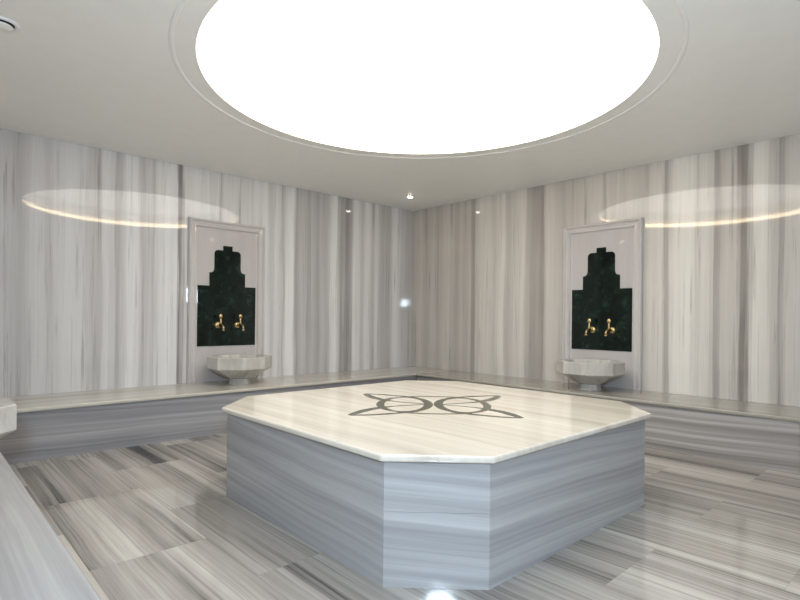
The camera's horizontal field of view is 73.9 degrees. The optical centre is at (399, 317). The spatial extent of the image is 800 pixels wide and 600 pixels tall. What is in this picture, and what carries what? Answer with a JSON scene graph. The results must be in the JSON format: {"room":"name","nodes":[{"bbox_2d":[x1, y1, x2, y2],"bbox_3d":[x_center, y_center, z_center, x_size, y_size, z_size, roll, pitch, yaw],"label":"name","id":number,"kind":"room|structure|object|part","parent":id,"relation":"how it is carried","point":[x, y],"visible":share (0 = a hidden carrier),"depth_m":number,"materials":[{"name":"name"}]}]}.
{"room":"spa","nodes":[
{"label":"spa","id":0,"kind":"room"},
{"bbox_2d":[0,129,412,396],"bbox_3d":[-2.187,-0.324,6.498,6.640,3.063,0.120,1,0,-43],"label":"wall","id":1,"kind":"structure","parent":0,"point":[94,241],"depth_m":5.88,"materials":[{"name":"stone"}]},
{"bbox_2d":[186,217,264,382],"bbox_3d":[-2.090,-0.203,6.466,0.970,1.921,0.060,1,0,-43],"label":"panel","id":2,"kind":"object","parent":1,"relation":"attached to","point":[226,260],"visible":1,"depth_m":6.43,"materials":[{"name":"stone"}]},
{"bbox_2d":[214,314,224,330],"bbox_3d":[-2.131,0.051,6.326,0.084,0.201,0.179,1,0,-43],"label":"tap","id":3,"kind":"object","parent":2,"relation":"attached to","point":[217,324],"visible":1,"depth_m":6.32,"materials":[{"name":"gold metal"}]},
{"bbox_2d":[234,314,244,330],"bbox_3d":[-1.947,0.052,6.496,0.084,0.201,0.179,1,0,-43],"label":"tap","id":4,"kind":"object","parent":2,"relation":"attached to","point":[236,324],"visible":1,"depth_m":6.49,"materials":[{"name":"gold metal"}]},
{"bbox_2d":[0,0,799,210],"bbox_3d":[0.249,-1.736,3.890,6.400,0.008,7.000,1,0,-43],"label":"ceiling","id":5,"kind":"structure","parent":0,"point":[102,74],"depth_m":4.39,"materials":[{"name":"paint"}]},
{"bbox_2d":[0,16,20,31],"bbox_3d":[-2.370,-1.742,3.168,0.180,0.028,0.180,1,0,-43],"label":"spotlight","id":6,"kind":"object","parent":5,"relation":"in","point":[7,25],"visible":1,"depth_m":3.17,"materials":[{"name":"white metal"}]},
{"bbox_2d":[168,0,688,158],"bbox_3d":[0.178,-2.027,4.019,3.600,0.604,3.600,1,0,-43],"label":"ceiling light","id":7,"kind":"object","parent":5,"relation":"attached to","point":[395,76],"visible":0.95,"depth_m":4.63,"materials":[{"name":"translucent white acrylic"}]},
{"bbox_2d":[10,433,799,599],"bbox_3d":[0.220,1.306,3.890,6.640,0.150,7.240,1,0,-43],"label":"floor","id":8,"kind":"structure","parent":0,"point":[155,521],"depth_m":2.93,"materials":[{"name":"stone"}]},
{"bbox_2d":[0,452,100,599],"bbox_3d":[-2.116,0.984,2.283,0.783,0.450,4.430,1,0,-43],"label":"bench","id":9,"kind":"object","parent":8,"relation":"on","point":[35,564],"visible":1,"depth_m":1.71,"materials":[{"name":"grey stone"}]},
{"bbox_2d":[0,398,16,437],"bbox_3d":[-2.309,0.597,2.606,0.669,0.318,0.669,1,0,-43],"label":"basin","id":10,"kind":"object","parent":9,"relation":"on","point":[8,409],"visible":1,"depth_m":2.69,"materials":[{"name":"stone"}]},
{"bbox_2d":[0,366,450,464],"bbox_3d":[-1.863,0.986,6.135,6.398,0.450,0.868,1,0,-43],"label":"bench","id":11,"kind":"object","parent":8,"relation":"on","point":[54,425],"visible":0.72,"depth_m":5.08,"materials":[{"name":"grey stone"}]},
{"bbox_3d":[-1.861,0.777,6.135,6.398,0.032,0.868,1,0,-43],"label":"seat","id":12,"kind":"part","parent":11,"relation":"part of","materials":[{"name":"stone"}]},
{"bbox_2d":[207,354,271,384],"bbox_3d":[-1.861,0.602,6.189,0.669,0.318,0.669,1,0,-43],"label":"basin","id":13,"kind":"object","parent":11,"relation":"on","point":[239,368],"visible":1,"depth_m":5.97,"materials":[{"name":"stone"}]},
{"bbox_2d":[222,380,650,589],"bbox_3d":[0.236,0.924,3.821,2.423,0.614,2.370,1,0,-43],"label":"platform","id":14,"kind":"object","parent":8,"relation":"on","point":[407,483],"visible":1,"depth_m":2.81,"materials":[{"name":"grey stone"}]},
{"bbox_3d":[-0.619,0.933,3.027,0.020,0.579,1.620,1,0,-43],"label":"panel","id":15,"kind":"part","parent":14,"relation":"part of","materials":[{"name":"stone"}]},
{"bbox_3d":[0.165,1.058,2.428,0.481,0.344,0.020,1,0,2],"label":"panel","id":16,"kind":"part","parent":14,"relation":"part of","materials":[{"name":"stone"}]},
{"bbox_3d":[0.168,0.768,2.428,0.481,0.234,0.020,1,0,2],"label":"panel","id":17,"kind":"part","parent":14,"relation":"part of","materials":[{"name":"stone"}]},
{"bbox_3d":[1.012,0.949,2.985,1.672,0.579,0.020,1,0,-43],"label":"panel","id":18,"kind":"part","parent":14,"relation":"part of","materials":[{"name":"stone"}]},
{"bbox_2d":[416,370,799,474],"bbox_3d":[2.442,1.027,5.357,1.149,0.450,6.129,1,0,-43],"label":"bench","id":19,"kind":"object","parent":8,"relation":"on","point":[764,435],"visible":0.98,"depth_m":4.85,"materials":[{"name":"grey stone"}]},
{"bbox_2d":[557,359,624,390],"bbox_3d":[2.129,0.640,5.963,0.669,0.318,0.669,1,0,-43],"label":"basin","id":20,"kind":"object","parent":19,"relation":"on","point":[590,374],"visible":1,"depth_m":5.75,"materials":[{"name":"stone"}]},
{"bbox_3d":[2.443,0.818,5.357,1.149,0.032,6.129,1,0,-43],"label":"seat","id":21,"kind":"part","parent":19,"relation":"part of","materials":[{"name":"stone"}]},
{"bbox_2d":[412,134,799,406],"bbox_3d":[2.624,-0.277,6.108,0.120,3.063,7.000,1,0,-43],"label":"wall","id":22,"kind":"structure","parent":0,"point":[721,252],"depth_m":5.78,"materials":[{"name":"stone"}]},
{"bbox_2d":[562,217,643,389],"bbox_3d":[2.356,-0.160,6.263,0.060,1.921,0.970,1,0,-43],"label":"panel","id":23,"kind":"object","parent":22,"relation":"attached to","point":[603,262],"visible":1,"depth_m":6.22,"materials":[{"name":"stone"}]},
{"bbox_2d":[585,318,595,335],"bbox_3d":[2.233,0.106,6.280,0.179,0.201,0.084,1,0,-43],"label":"tap","id":24,"kind":"object","parent":23,"relation":"attached to","point":[592,329],"visible":1,"depth_m":6.28,"materials":[{"name":"gold metal"}]},
{"bbox_3d":[2.374,-0.104,6.280,0.008,1.809,0.746,1,0,-43],"label":"panel","id":25,"kind":"part","parent":23,"relation":"part of","materials":[{"name":"stone"}]},
{"bbox_2d":[604,319,615,335],"bbox_3d":[2.396,0.107,6.104,0.179,0.201,0.084,1,0,-43],"label":"tap","id":26,"kind":"object","parent":23,"relation":"attached to","point":[611,330],"visible":1,"depth_m":6.10,"materials":[{"name":"gold metal"}]}
]}

